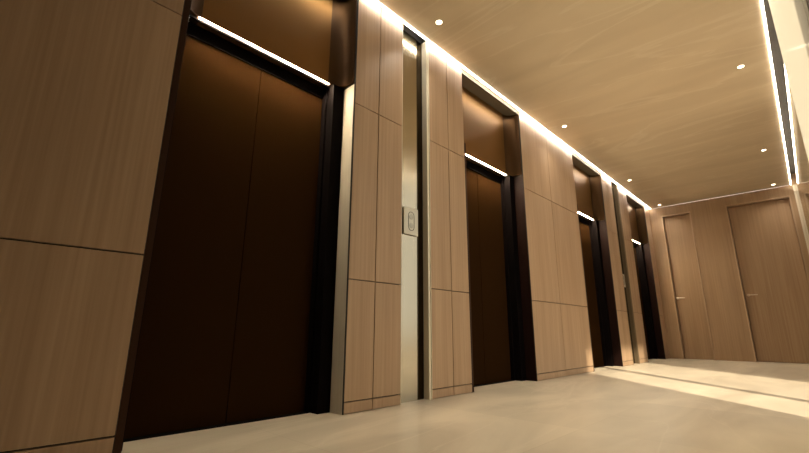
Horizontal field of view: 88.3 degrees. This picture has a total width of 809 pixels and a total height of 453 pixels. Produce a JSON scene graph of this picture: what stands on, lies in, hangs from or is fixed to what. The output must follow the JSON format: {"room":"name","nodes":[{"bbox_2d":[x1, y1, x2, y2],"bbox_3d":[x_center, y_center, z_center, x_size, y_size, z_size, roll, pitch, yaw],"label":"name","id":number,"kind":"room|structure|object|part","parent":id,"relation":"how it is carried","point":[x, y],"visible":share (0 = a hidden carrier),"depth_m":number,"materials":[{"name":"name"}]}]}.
{"room":"lobby","nodes":[
{"label":"lobby","id":0,"kind":"room"},
{"bbox_2d":[0,0,669,452],"bbox_3d":[0.935,-0.030,4.619,0.450,3.328,12.956,-13,-19,42],"label":"wall","id":1,"kind":"structure","parent":0,"point":[85,85],"depth_m":1.97,"materials":[{"name":"brown wood"}]},
{"bbox_3d":[-1.494,0.841,1.458,0.022,0.062,0.798,-13,-19,42],"label":"wood panel","id":2,"kind":"part","parent":1,"relation":"part of","materials":[{"name":"brown wood"}]},
{"bbox_3d":[-1.492,0.434,1.561,0.022,0.763,0.798,-13,-19,42],"label":"wood panel","id":3,"kind":"part","parent":1,"relation":"part of","materials":[{"name":"brown wood"}]},
{"bbox_3d":[-1.488,-0.574,1.816,0.022,1.303,0.798,-13,-19,42],"label":"wood panel","id":4,"kind":"part","parent":1,"relation":"part of","materials":[{"name":"brown wood"}]},
{"bbox_3d":[-1.483,-1.696,2.099,0.022,0.996,0.798,-13,-19,42],"label":"wood panel","id":5,"kind":"part","parent":1,"relation":"part of","materials":[{"name":"brown wood"}]},
{"bbox_2d":[112,0,358,452],"bbox_3d":[-0.894,-0.452,2.635,0.299,3.158,1.206,-13,-19,42],"label":"entrance","id":6,"kind":"object","parent":1,"relation":"attached to","point":[240,314],"visible":0.85,"depth_m":2.59,"materials":[{"name":"brown metal"}]},
{"bbox_3d":[-1.205,-0.170,2.030,0.026,2.312,0.030,-13,-19,42],"label":"edge trim","id":7,"kind":"part","parent":6,"relation":"part of","materials":[{"name":"brown metal"}]},
{"bbox_3d":[-1.166,-0.035,2.398,0.035,2.219,0.501,-13,-19,42],"label":"door","id":8,"kind":"part","parent":6,"relation":"part of","materials":[{"name":"brown metal"}]},
{"bbox_3d":[-0.988,1.088,2.294,0.090,0.005,1.004,-13,-19,42],"label":"door sill","id":9,"kind":"part","parent":6,"relation":"part of","materials":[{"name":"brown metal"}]},
{"bbox_3d":[-0.946,-1.536,2.959,0.150,0.794,0.922,-13,-19,42],"label":"header panel","id":10,"kind":"part","parent":6,"relation":"part of","materials":[{"name":"brown metal"}]},
{"bbox_3d":[-0.818,0.056,2.752,0.035,2.219,0.501,-13,-19,42],"label":"door","id":11,"kind":"part","parent":6,"relation":"part of","materials":[{"name":"brown metal"}]},
{"bbox_3d":[-0.426,0.057,2.888,0.118,2.300,0.004,-13,-19,42],"label":"edge trim","id":12,"kind":"part","parent":6,"relation":"part of","materials":[{"name":"metal"}]},
{"bbox_3d":[-0.302,1.152,2.670,0.022,0.062,0.236,-13,-19,42],"label":"wood panel","id":13,"kind":"part","parent":1,"relation":"part of","materials":[{"name":"brown wood"}]},
{"bbox_3d":[-0.300,0.745,2.773,0.022,0.763,0.236,-13,-19,42],"label":"wood panel","id":14,"kind":"part","parent":1,"relation":"part of","materials":[{"name":"brown wood"}]},
{"bbox_3d":[-0.296,-0.263,3.027,0.022,1.303,0.236,-13,-19,42],"label":"wood panel","id":15,"kind":"part","parent":1,"relation":"part of","materials":[{"name":"brown wood"}]},
{"bbox_3d":[-0.291,-1.385,3.310,0.022,0.996,0.236,-13,-19,42],"label":"wood panel","id":16,"kind":"part","parent":1,"relation":"part of","materials":[{"name":"brown wood"}]},
{"bbox_3d":[-0.127,1.198,2.848,0.022,0.062,0.258,-13,-19,42],"label":"wood panel","id":17,"kind":"part","parent":1,"relation":"part of","materials":[{"name":"brown wood"}]},
{"bbox_3d":[-0.125,0.791,2.951,0.022,0.763,0.258,-13,-19,42],"label":"wood panel","id":18,"kind":"part","parent":1,"relation":"part of","materials":[{"name":"brown wood"}]},
{"bbox_3d":[-0.120,-0.217,3.205,0.022,1.303,0.258,-13,-19,42],"label":"wood panel","id":19,"kind":"part","parent":1,"relation":"part of","materials":[{"name":"brown wood"}]},
{"bbox_3d":[-0.115,-1.339,3.488,0.022,0.996,0.258,-13,-19,42],"label":"wood panel","id":20,"kind":"part","parent":1,"relation":"part of","materials":[{"name":"brown wood"}]},
{"bbox_2d":[398,23,432,404],"bbox_3d":[0.068,-0.239,3.461,0.088,3.158,0.352,-13,-19,42],"label":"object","id":21,"kind":"object","parent":1,"relation":"attached to","point":[416,300],"visible":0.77,"depth_m":3.45,"materials":[{"name":"beige metal"}]},
{"bbox_2d":[404,206,417,235],"bbox_3d":[0.050,-0.042,3.396,0.022,0.226,0.166,-13,-19,42],"label":"panel","id":22,"kind":"object","parent":21,"relation":"attached to","point":[410,214],"visible":1,"depth_m":3.39,"materials":[{"name":"beige metal"}]},
{"bbox_3d":[0.309,-1.228,3.920,0.022,0.996,0.268,-13,-19,42],"label":"wood panel","id":23,"kind":"part","parent":1,"relation":"part of","materials":[{"name":"brown wood"}]},
{"bbox_3d":[0.304,-0.107,3.636,0.022,1.303,0.268,-13,-19,42],"label":"wood panel","id":24,"kind":"part","parent":1,"relation":"part of","materials":[{"name":"brown wood"}]},
{"bbox_3d":[0.299,0.902,3.382,0.022,0.763,0.268,-13,-19,42],"label":"wood panel","id":25,"kind":"part","parent":1,"relation":"part of","materials":[{"name":"brown wood"}]},
{"bbox_3d":[0.298,1.309,3.279,0.022,0.062,0.268,-13,-19,42],"label":"wood panel","id":26,"kind":"part","parent":1,"relation":"part of","materials":[{"name":"brown wood"}]},
{"bbox_3d":[0.493,-1.180,4.106,0.022,0.996,0.252,-13,-19,42],"label":"wood panel","id":27,"kind":"part","parent":1,"relation":"part of","materials":[{"name":"brown wood"}]},
{"bbox_3d":[0.488,-0.059,3.823,0.022,1.303,0.252,-13,-19,42],"label":"wood panel","id":28,"kind":"part","parent":1,"relation":"part of","materials":[{"name":"brown wood"}]},
{"bbox_3d":[0.483,0.950,3.569,0.022,0.763,0.252,-13,-19,42],"label":"wood panel","id":29,"kind":"part","parent":1,"relation":"part of","materials":[{"name":"brown wood"}]},
{"bbox_3d":[0.481,1.357,3.466,0.022,0.062,0.252,-13,-19,42],"label":"wood panel","id":30,"kind":"part","parent":1,"relation":"part of","materials":[{"name":"brown wood"}]},
{"bbox_2d":[461,68,536,391],"bbox_3d":[0.886,0.013,4.444,0.299,3.158,1.188,-13,-19,42],"label":"entrance","id":31,"kind":"object","parent":1,"relation":"attached to","point":[502,339],"visible":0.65,"depth_m":4.60,"materials":[{"name":"brown metal"}]},
{"bbox_3d":[0.582,0.297,3.846,0.026,2.312,0.030,-13,-19,42],"label":"edge trim","id":32,"kind":"part","parent":31,"relation":"part of","materials":[{"name":"brown metal"}]},
{"bbox_3d":[0.619,0.431,4.212,0.035,2.219,0.494,-13,-19,42],"label":"door","id":33,"kind":"part","parent":31,"relation":"part of","materials":[{"name":"brown metal"}]},
{"bbox_3d":[0.836,-1.070,4.770,0.150,0.794,0.909,-13,-19,42],"label":"header panel","id":34,"kind":"part","parent":31,"relation":"part of","materials":[{"name":"brown metal"}]},
{"bbox_3d":[0.962,0.521,4.561,0.035,2.219,0.494,-13,-19,42],"label":"door","id":35,"kind":"part","parent":31,"relation":"part of","materials":[{"name":"brown metal"}]},
{"bbox_3d":[0.795,1.553,4.105,0.090,0.005,0.991,-13,-19,42],"label":"door sill","id":36,"kind":"part","parent":31,"relation":"part of","materials":[{"name":"beige stone"}]},
{"bbox_3d":[0.873,0.426,4.349,0.270,2.311,1.183,-13,-19,42],"label":"door frame","id":37,"kind":"part","parent":31,"relation":"part of","materials":[{"name":"brown metal"}]},
{"bbox_3d":[1.352,0.521,4.694,0.118,2.300,0.004,-13,-19,42],"label":"edge trim","id":38,"kind":"part","parent":31,"relation":"part of","materials":[{"name":"black metal"}]},
{"bbox_3d":[1.651,-0.878,5.283,0.022,0.996,0.722,-13,-19,42],"label":"wood panel","id":39,"kind":"part","parent":1,"relation":"part of","materials":[{"name":"brown wood"}]},
{"bbox_3d":[1.647,0.244,5.000,0.022,1.303,0.722,-13,-19,42],"label":"wood panel","id":40,"kind":"part","parent":1,"relation":"part of","materials":[{"name":"brown wood"}]},
{"bbox_3d":[1.642,1.252,4.746,0.022,0.763,0.722,-13,-19,42],"label":"wood panel","id":41,"kind":"part","parent":1,"relation":"part of","materials":[{"name":"brown wood"}]},
{"bbox_3d":[1.640,1.659,4.643,0.022,0.062,0.722,-13,-19,42],"label":"wood panel","id":42,"kind":"part","parent":1,"relation":"part of","materials":[{"name":"brown wood"}]},
{"bbox_3d":[2.203,-0.734,5.844,0.022,0.996,0.862,-13,-19,42],"label":"wood panel","id":43,"kind":"part","parent":1,"relation":"part of","materials":[{"name":"brown wood"}]},
{"bbox_3d":[2.198,0.388,5.561,0.022,1.303,0.862,-13,-19,42],"label":"wood panel","id":44,"kind":"part","parent":1,"relation":"part of","materials":[{"name":"brown wood"}]},
{"bbox_3d":[2.194,1.396,5.306,0.022,0.763,0.862,-13,-19,42],"label":"wood panel","id":45,"kind":"part","parent":1,"relation":"part of","materials":[{"name":"brown wood"}]},
{"bbox_3d":[2.192,1.803,5.203,0.022,0.062,0.862,-13,-19,42],"label":"wood panel","id":46,"kind":"part","parent":1,"relation":"part of","materials":[{"name":"brown wood"}]},
{"bbox_2d":[572,152,622,371],"bbox_3d":[2.813,0.516,6.402,0.299,3.158,1.204,-13,-19,42],"label":"entrance","id":47,"kind":"object","parent":1,"relation":"attached to","point":[599,286],"visible":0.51,"depth_m":6.66,"materials":[{"name":"brown metal"}]},
{"bbox_3d":[2.763,-0.568,6.727,0.150,0.794,0.925,-13,-19,42],"label":"header panel","id":48,"kind":"part","parent":47,"relation":"part of","materials":[{"name":"brown metal"}]},
{"bbox_3d":[2.503,0.798,5.797,0.026,2.312,0.030,-13,-19,42],"label":"edge trim","id":49,"kind":"part","parent":47,"relation":"part of","materials":[{"name":"brown metal"}]},
{"bbox_3d":[2.892,1.024,6.521,0.035,2.219,0.502,-13,-19,42],"label":"door","id":50,"kind":"part","parent":47,"relation":"part of","materials":[{"name":"brown metal"}]},
{"bbox_3d":[2.800,0.929,6.306,0.270,2.311,1.199,-13,-19,42],"label":"door frame","id":51,"kind":"part","parent":47,"relation":"part of","materials":[{"name":"brown metal"}]},
{"bbox_3d":[3.284,1.025,6.657,0.118,2.300,0.004,-13,-19,42],"label":"edge trim","id":52,"kind":"part","parent":47,"relation":"part of","materials":[{"name":"black metal"}]},
{"bbox_3d":[3.420,-0.416,7.080,0.022,0.996,0.248,-13,-19,42],"label":"wood panel","id":53,"kind":"part","parent":1,"relation":"part of","materials":[{"name":"brown wood"}]},
{"bbox_3d":[3.598,-0.369,7.261,0.022,0.996,0.256,-13,-19,42],"label":"wood panel","id":54,"kind":"part","parent":1,"relation":"part of","materials":[{"name":"brown wood"}]},
{"bbox_3d":[3.415,0.705,6.797,0.022,1.303,0.248,-13,-19,42],"label":"wood panel","id":55,"kind":"part","parent":1,"relation":"part of","materials":[{"name":"brown wood"}]},
{"bbox_3d":[3.593,0.752,6.978,0.022,1.303,0.256,-13,-19,42],"label":"wood panel","id":56,"kind":"part","parent":1,"relation":"part of","materials":[{"name":"brown wood"}]},
{"bbox_3d":[4.008,-0.263,7.678,0.022,0.996,0.252,-13,-19,42],"label":"wood panel","id":57,"kind":"part","parent":1,"relation":"part of","materials":[{"name":"brown wood"}]},
{"bbox_3d":[3.410,1.714,6.542,0.022,0.763,0.248,-13,-19,42],"label":"wood panel","id":58,"kind":"part","parent":1,"relation":"part of","materials":[{"name":"brown wood"}]},
{"bbox_2d":[611,184,639,364],"bbox_3d":[3.777,0.729,7.229,0.088,3.158,0.340,-13,-19,42],"label":"niche","id":59,"kind":"object","parent":1,"relation":"attached to","point":[631,322],"visible":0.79,"depth_m":7.28,"materials":[{"name":"beige metal"}]},
{"bbox_3d":[4.187,-0.216,7.859,0.022,0.996,0.252,-13,-19,42],"label":"wood panel","id":60,"kind":"part","parent":1,"relation":"part of","materials":[{"name":"brown wood"}]},
{"bbox_3d":[3.589,1.760,6.724,0.022,0.763,0.256,-13,-19,42],"label":"wood panel","id":61,"kind":"part","parent":1,"relation":"part of","materials":[{"name":"brown wood"}]},
{"bbox_3d":[4.003,0.859,7.395,0.022,1.303,0.252,-13,-19,42],"label":"wood panel","id":62,"kind":"part","parent":1,"relation":"part of","materials":[{"name":"brown wood"}]},
{"bbox_3d":[4.182,0.905,7.576,0.022,1.303,0.252,-13,-19,42],"label":"wood panel","id":63,"kind":"part","parent":1,"relation":"part of","materials":[{"name":"brown wood"}]},
{"bbox_3d":[3.999,1.867,7.140,0.022,0.763,0.252,-13,-19,42],"label":"wood panel","id":64,"kind":"part","parent":1,"relation":"part of","materials":[{"name":"brown wood"}]},
{"bbox_3d":[4.177,1.914,7.322,0.022,0.763,0.252,-13,-19,42],"label":"wood panel","id":65,"kind":"part","parent":1,"relation":"part of","materials":[{"name":"brown wood"}]},
{"bbox_2d":[626,192,665,361],"bbox_3d":[4.590,0.980,8.207,0.299,3.158,1.214,-13,-19,42],"label":"entrance","id":66,"kind":"object","parent":1,"relation":"attached to","point":[654,344],"visible":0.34,"depth_m":8.53,"materials":[{"name":"brown metal"}]},
{"bbox_3d":[4.540,-0.104,8.532,0.150,0.794,0.935,-13,-19,42],"label":"header panel","id":67,"kind":"part","parent":66,"relation":"part of","materials":[{"name":"brown metal"}]},
{"bbox_3d":[4.277,1.261,7.599,0.026,2.312,0.030,-13,-19,42],"label":"edge trim","id":68,"kind":"part","parent":66,"relation":"part of","materials":[{"name":"brown metal"}]},
{"bbox_3d":[4.670,1.489,8.327,0.035,2.219,0.507,-13,-19,42],"label":"door","id":69,"kind":"part","parent":66,"relation":"part of","materials":[{"name":"brown metal"}]},
{"bbox_3d":[4.576,1.393,8.112,0.270,2.311,1.209,-13,-19,42],"label":"door frame","id":70,"kind":"part","parent":66,"relation":"part of","materials":[{"name":"brown metal"}]},
{"bbox_3d":[5.064,1.490,8.466,0.118,2.300,0.004,-13,-19,42],"label":"edge trim","id":71,"kind":"part","parent":66,"relation":"part of","materials":[{"name":"black metal"}]},
{"bbox_3d":[5.236,0.058,8.925,0.022,0.996,0.352,-13,-19,42],"label":"wood panel","id":72,"kind":"part","parent":1,"relation":"part of","materials":[{"name":"brown wood"}]},
{"bbox_3d":[5.231,1.179,8.642,0.022,1.303,0.352,-13,-19,42],"label":"wood panel","id":73,"kind":"part","parent":1,"relation":"part of","materials":[{"name":"brown wood"}]},
{"bbox_3d":[5.226,2.188,8.387,0.022,0.763,0.352,-13,-19,42],"label":"wood panel","id":74,"kind":"part","parent":1,"relation":"part of","materials":[{"name":"brown wood"}]},
{"bbox_2d":[121,358,808,452],"bbox_3d":[1.800,1.408,3.256,3.050,0.120,13.156,-13,-19,42],"label":"floor","id":75,"kind":"structure","parent":0,"point":[670,405],"depth_m":2.41,"materials":[{"name":"stone"}]},
{"bbox_2d":[768,0,808,160],"bbox_3d":[1.977,-0.709,1.911,0.238,3.328,1.748,-13,-19,42],"label":"window","id":76,"kind":"structure","parent":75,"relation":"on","point":[790,17],"depth_m":2.00,"materials":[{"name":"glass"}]},
{"bbox_2d":[377,0,791,208],"bbox_3d":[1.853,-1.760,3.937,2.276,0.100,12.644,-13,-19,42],"label":"ceiling","id":77,"kind":"structure","parent":0,"point":[653,94],"depth_m":4.41,"materials":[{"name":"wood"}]},
{"bbox_2d":[435,19,442,24],"bbox_3d":[0.302,-1.786,3.642,0.072,0.006,0.072,-13,-19,42],"label":"recessed light","id":78,"kind":"object","parent":77,"relation":"in","point":[438,21],"visible":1,"depth_m":3.64,"materials":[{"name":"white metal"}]},
{"bbox_2d":[374,0,649,208],"bbox_3d":[1.500,-1.396,5.177,0.012,0.009,11.226,-13,-19,42],"label":"recessed light","id":79,"kind":"object","parent":77,"relation":"in","point":[376,1],"visible":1,"depth_m":4.51,"materials":[{"name":"white plastic"}]},
{"bbox_2d":[761,0,790,184],"bbox_3d":[4.166,-1.513,4.666,0.012,0.010,8.306,-13,-19,42],"label":"recessed light","id":80,"kind":"object","parent":77,"relation":"in","point":[762,4],"visible":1,"depth_m":4.38,"materials":[{"name":"white plastic"}]},
{"bbox_2d":[647,174,808,363],"bbox_3d":[6.243,0.894,8.184,3.050,3.328,0.300,-13,-19,42],"label":"wall","id":81,"kind":"structure","parent":0,"point":[731,340],"depth_m":8.12,"materials":[{"name":"brown wood"}]},
{"bbox_2d":[661,211,714,359],"bbox_3d":[5.746,1.166,8.468,0.529,2.935,0.139,-13,-19,42],"label":"door","id":82,"kind":"structure","parent":81,"relation":"in","point":[697,343],"depth_m":8.47,"materials":[{"name":"brown wood"}]},
{"bbox_2d":[725,195,808,362],"bbox_3d":[6.707,0.946,7.579,0.956,2.935,0.139,-13,-19,42],"label":"door","id":83,"kind":"structure","parent":81,"relation":"in","point":[775,285],"depth_m":7.60,"materials":[{"name":"brown wood"}]},
{"bbox_2d":[768,2,808,252],"bbox_3d":[4.862,0.042,4.836,0.230,3.328,6.606,-13,-19,42],"label":"window","id":84,"kind":"structure","parent":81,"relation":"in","point":[799,161],"depth_m":4.44,"materials":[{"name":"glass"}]},
{"bbox_3d":[7.062,0.754,7.187,0.029,3.118,0.014,-13,-19,42],"label":"corner post","id":85,"kind":"part","parent":84,"relation":"part of","materials":[{"name":"wood"}]}
]}

